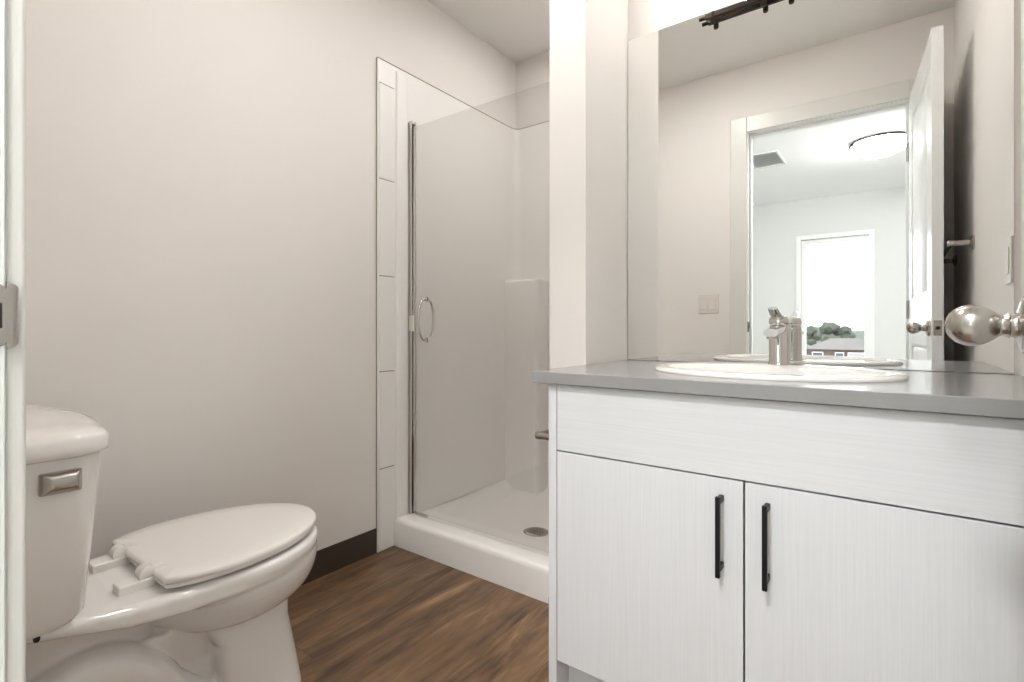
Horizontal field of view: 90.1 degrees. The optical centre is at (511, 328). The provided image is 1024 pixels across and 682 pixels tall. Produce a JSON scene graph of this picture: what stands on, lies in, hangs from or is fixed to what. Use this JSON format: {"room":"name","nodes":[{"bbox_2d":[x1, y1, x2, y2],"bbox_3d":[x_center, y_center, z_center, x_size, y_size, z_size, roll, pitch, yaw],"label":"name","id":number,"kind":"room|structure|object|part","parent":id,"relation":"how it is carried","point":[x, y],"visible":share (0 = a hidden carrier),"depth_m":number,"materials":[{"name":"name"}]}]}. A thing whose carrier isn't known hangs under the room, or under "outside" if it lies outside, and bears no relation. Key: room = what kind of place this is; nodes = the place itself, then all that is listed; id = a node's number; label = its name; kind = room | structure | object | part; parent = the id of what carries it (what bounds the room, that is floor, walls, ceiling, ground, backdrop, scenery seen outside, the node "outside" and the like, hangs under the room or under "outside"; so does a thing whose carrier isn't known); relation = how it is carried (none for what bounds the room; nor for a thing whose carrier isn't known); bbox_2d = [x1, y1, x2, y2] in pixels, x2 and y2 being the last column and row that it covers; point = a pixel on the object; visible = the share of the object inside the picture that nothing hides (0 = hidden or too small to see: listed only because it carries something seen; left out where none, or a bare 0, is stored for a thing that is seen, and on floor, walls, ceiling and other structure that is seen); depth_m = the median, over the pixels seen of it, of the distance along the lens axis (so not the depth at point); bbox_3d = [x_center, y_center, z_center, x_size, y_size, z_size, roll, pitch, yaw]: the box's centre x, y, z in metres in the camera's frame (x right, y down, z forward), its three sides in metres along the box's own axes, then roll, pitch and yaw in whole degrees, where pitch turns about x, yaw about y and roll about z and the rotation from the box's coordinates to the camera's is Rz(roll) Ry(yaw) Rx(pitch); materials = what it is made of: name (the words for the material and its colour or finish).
{"room":"bathroom","nodes":[
{"label":"bathroom","id":0,"kind":"room"},
{"bbox_2d":[26,0,515,559],"bbox_3d":[-0.688,-0.292,2.030,0.100,2.435,2.245,0,0,36],"label":"wall","id":1,"kind":"structure","parent":0,"point":[201,174],"depth_m":1.61,"materials":[{"name":"white paint"}]},
{"bbox_2d":[301,528,376,585],"bbox_3d":[-0.937,0.874,1.604,0.006,0.102,1.264,0,0,36],"label":"baseboard","id":2,"kind":"structure","parent":1,"relation":"attached to","point":[332,558],"depth_m":1.98,"materials":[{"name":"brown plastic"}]},
{"bbox_2d":[288,546,548,681],"bbox_3d":[0.132,0.955,1.414,2.150,0.060,2.460,0,0,36],"label":"floor","id":3,"kind":"structure","parent":0,"point":[394,613],"depth_m":1.58,"materials":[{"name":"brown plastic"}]},
{"bbox_2d":[26,405,317,681],"bbox_3d":[-0.759,0.541,1.117,0.498,0.764,0.685,0,0,36],"label":"toilet","id":4,"kind":"object","parent":3,"relation":"on","point":[201,597],"visible":0.96,"depth_m":1.01,"materials":[{"name":"white ceramic"}]},
{"bbox_3d":[-0.703,0.239,0.797,0.024,0.035,0.053,0,0,36],"label":"flush lever","id":5,"kind":"part","parent":4,"relation":"part of","materials":[{"name":"silver metal"}]},
{"bbox_3d":[-0.901,0.346,0.925,0.458,0.294,0.185,0,0,36],"label":"tank","id":6,"kind":"part","parent":4,"relation":"part of","materials":[{"name":"white ceramic"}]},
{"bbox_3d":[-0.899,0.181,0.928,0.498,0.044,0.208,0,0,36],"label":"tank lid","id":7,"kind":"part","parent":4,"relation":"part of","materials":[{"name":"white ceramic"}]},
{"bbox_3d":[-0.759,0.706,1.117,0.375,0.433,0.685,0,0,36],"label":"bowl","id":8,"kind":"part","parent":4,"relation":"part of","materials":[{"name":"white ceramic"}]},
{"bbox_3d":[-0.674,0.486,1.233,0.372,0.017,0.395,0,0,36],"label":"seat lid","id":9,"kind":"part","parent":4,"relation":"part of","materials":[{"name":"white plastic"}]},
{"bbox_3d":[-0.674,0.501,1.232,0.360,0.010,0.385,0,0,36],"label":"seat","id":10,"kind":"part","parent":4,"relation":"part of","materials":[{"name":"white plastic"}]},
{"bbox_2d":[376,57,549,551],"bbox_3d":[0.076,-0.100,2.250,0.864,2.047,0.980,0,0,36],"label":"shower surround","id":11,"kind":"object","parent":3,"relation":"on","point":[483,182],"visible":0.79,"depth_m":2.49,"materials":[{"name":"white plastic"}]},
{"bbox_3d":[-0.525,-0.823,2.144,0.005,0.393,0.078,0,0,36],"label":"tile panel","id":12,"kind":"part","parent":11,"relation":"part of","materials":[{"name":"white plastic"}]},
{"bbox_3d":[-0.525,-0.422,2.144,0.005,0.399,0.078,0,0,36],"label":"tile panel","id":13,"kind":"part","parent":11,"relation":"part of","materials":[{"name":"white plastic"}]},
{"bbox_3d":[-0.525,-0.022,2.144,0.005,0.394,0.078,0,0,36],"label":"tile panel","id":14,"kind":"part","parent":11,"relation":"part of","materials":[{"name":"white tile"}]},
{"bbox_3d":[-0.525,0.379,2.144,0.005,0.399,0.078,0,0,36],"label":"tile panel","id":15,"kind":"part","parent":11,"relation":"part of","materials":[{"name":"white plastic"}]},
{"bbox_3d":[-0.525,0.750,2.144,0.005,0.337,0.078,0,0,36],"label":"tile panel","id":16,"kind":"part","parent":11,"relation":"part of","materials":[{"name":"white plastic"}]},
{"bbox_2d":[408,121,548,555],"bbox_3d":[-0.110,-0.048,2.000,0.842,1.721,0.096,0,0,36],"label":"shower door","id":17,"kind":"structure","parent":11,"relation":"attached to","point":[411,126],"depth_m":2.23,"materials":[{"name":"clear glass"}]},
{"bbox_3d":[-0.384,-0.040,2.171,0.020,0.196,0.046,0,0,36],"label":"pull handle","id":18,"kind":"part","parent":17,"relation":"part of","materials":[{"name":"silver metal"}]},
{"bbox_3d":[-0.354,-0.040,2.212,0.020,0.196,0.046,0,0,36],"label":"pull handle","id":19,"kind":"part","parent":17,"relation":"part of","materials":[{"name":"silver metal"}]},
{"bbox_2d":[394,479,548,602],"bbox_3d":[0.103,0.843,2.287,0.861,0.165,0.887,0,0,36],"label":"shower tray","id":20,"kind":"object","parent":3,"relation":"on","point":[515,523],"visible":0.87,"depth_m":2.10,"materials":[{"name":"white plastic"}]},
{"bbox_2d":[549,384,1023,681],"bbox_3d":[0.609,0.529,1.209,0.900,0.791,0.596,0,0,36],"label":"vanity cabinet","id":21,"kind":"object","parent":3,"relation":"on","point":[693,538],"visible":0.89,"depth_m":0.95,"materials":[{"name":"white laminate"}]},
{"bbox_2d":[535,429,548,440],"bbox_3d":[0.142,0.288,1.413,0.094,0.042,0.172,0,0,36],"label":"toilet paper holder","id":22,"kind":"object","parent":21,"relation":"attached to","point":[542,435],"visible":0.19,"depth_m":1.37,"materials":[{"name":"silver metal"}]},
{"bbox_3d":[0.286,0.555,1.131,0.424,0.511,0.019,0,0,36],"label":"cabinet door","id":23,"kind":"part","parent":21,"relation":"part of","materials":[{"name":"white laminate"}]},
{"bbox_3d":[0.409,0.406,1.008,0.009,0.158,0.034,0,0,36],"label":"handle","id":24,"kind":"part","parent":21,"relation":"part of","materials":[{"name":"black metal"}]},
{"bbox_3d":[0.476,0.406,0.958,0.009,0.158,0.034,0,0,36],"label":"handle","id":25,"kind":"part","parent":21,"relation":"part of","materials":[{"name":"black metal"}]},
{"bbox_2d":[532,360,1023,418],"bbox_3d":[0.607,0.119,1.221,0.956,0.028,0.582,0,0,36],"label":"countertop","id":26,"kind":"structure","parent":21,"relation":"on","point":[975,394],"depth_m":0.96,"materials":[{"name":"grey stone"}]},
{"bbox_2d":[763,307,790,364],"bbox_3d":[0.681,0.019,1.319,0.055,0.150,0.148,0,0,36],"label":"faucet","id":27,"kind":"object","parent":26,"relation":"on","point":[778,333],"visible":1,"depth_m":1.33,"materials":[{"name":"silver metal"}]},
{"bbox_3d":[0.670,0.004,1.303,0.039,0.032,0.108,0,0,36],"label":"spout","id":28,"kind":"part","parent":27,"relation":"part of","materials":[{"name":"silver metal"}]},
{"bbox_3d":[0.688,-0.035,1.328,0.049,0.042,0.120,0,0,36],"label":"lever","id":29,"kind":"part","parent":27,"relation":"part of","materials":[{"name":"silver metal"}]},
{"bbox_2d":[655,362,908,382],"bbox_3d":[0.613,0.167,1.226,0.536,0.148,0.418,0,0,36],"label":"sink","id":30,"kind":"object","parent":26,"relation":"in","point":[736,370],"visible":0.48,"depth_m":1.20,"materials":[{"name":"white ceramic"}]},
{"bbox_3d":[0.458,0.216,1.004,0.851,0.160,0.019,0,0,36],"label":"drawer","id":31,"kind":"part","parent":21,"relation":"part of","materials":[{"name":"white laminate"}]},
{"bbox_3d":[0.630,0.555,0.877,0.424,0.511,0.019,0,0,36],"label":"cabinet door","id":32,"kind":"part","parent":21,"relation":"part of","materials":[{"name":"white laminate"}]},
{"bbox_2d":[427,0,549,62],"bbox_3d":[0.132,-1.560,1.414,2.150,0.100,2.459,0,0,36],"label":"ceiling","id":33,"kind":"structure","parent":0,"point":[519,30],"depth_m":2.52,"materials":[{"name":"paint"}]},
{"bbox_2d":[516,50,549,128],"bbox_3d":[0.408,-0.292,2.677,1.092,2.435,0.100,0,0,36],"label":"wall","id":34,"kind":"structure","parent":0,"point":[532,73],"depth_m":2.83,"materials":[{"name":"white paint"}]},
{"bbox_2d":[550,0,627,368],"bbox_3d":[0.466,-0.292,1.944,0.127,2.435,1.010,0,0,36],"label":"wall","id":35,"kind":"structure","parent":0,"point":[589,38],"depth_m":1.55,"materials":[{"name":"white paint"}]},
{"bbox_2d":[548,597,548,628],"bbox_3d":[0.164,0.874,1.536,0.127,0.102,0.006,0,0,36],"label":"baseboard","id":36,"kind":"structure","parent":35,"relation":"attached to","point":[548,597],"depth_m":1.57,"materials":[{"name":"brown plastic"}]},
{"bbox_2d":[628,0,1020,374],"bbox_3d":[0.850,-0.292,1.466,1.058,2.435,0.100,0,0,36],"label":"wall","id":37,"kind":"structure","parent":0,"point":[645,17],"depth_m":1.18,"materials":[{"name":"white paint"}]},
{"bbox_2d":[699,0,765,24],"bbox_3d":[0.744,-1.041,1.403,0.474,0.226,0.127,0,0,36],"label":"vanity light","id":38,"kind":"object","parent":37,"relation":"attached to","point":[713,15],"visible":1,"depth_m":1.52,"materials":[{"name":"brown metal"}]},
{"bbox_3d":[0.612,-0.946,1.554,0.015,0.035,0.015,0,0,36],"label":"stem","id":39,"kind":"part","parent":38,"relation":"part of","materials":[{"name":"brown metal"}]},
{"bbox_3d":[0.724,-0.946,1.471,0.015,0.035,0.015,0,0,36],"label":"stem","id":40,"kind":"part","parent":38,"relation":"part of","materials":[{"name":"brown metal"}]},
{"bbox_2d":[628,0,1013,373],"bbox_3d":[0.774,-0.437,1.456,0.944,1.080,0.005,0,0,36],"label":"wall mirror","id":41,"kind":"object","parent":37,"relation":"attached to","point":[845,168],"visible":0.91,"depth_m":1.39,"materials":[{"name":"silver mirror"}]},
{"bbox_2d":[944,296,1023,353],"bbox_3d":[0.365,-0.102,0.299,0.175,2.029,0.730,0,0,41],"label":"door knob","id":42,"kind":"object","parent":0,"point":[968,325],"depth_m":0.55,"materials":[{"name":"silver metal"}]},
{"bbox_2d":[1021,0,1023,375],"bbox_3d":[0.749,-0.292,0.524,0.100,2.435,1.534,0,0,36],"label":"wall","id":43,"kind":"structure","parent":0,"point":[1022,1],"depth_m":1.16,"materials":[{"name":"white paint"}]},
{"bbox_3d":[-0.256,-0.292,0.242,4.300,2.435,0.115,0,0,37],"label":"wall","id":44,"kind":"structure","parent":0,"visible":0},
{"bbox_2d":[0,0,25,681],"bbox_3d":[-0.207,-0.143,0.207,0.914,2.137,0.146,0,0,36],"label":"trim","id":45,"kind":"structure","parent":44,"relation":"attached to","point":[12,12],"depth_m":0.48,"materials":[{"name":"white paint"}]},
{"bbox_3d":[-0.475,-0.013,0.459,0.003,0.061,0.046,0,0,36],"label":"strike plate","id":46,"kind":"part","parent":45,"relation":"part of","materials":[{"name":"silver metal"}]}
]}

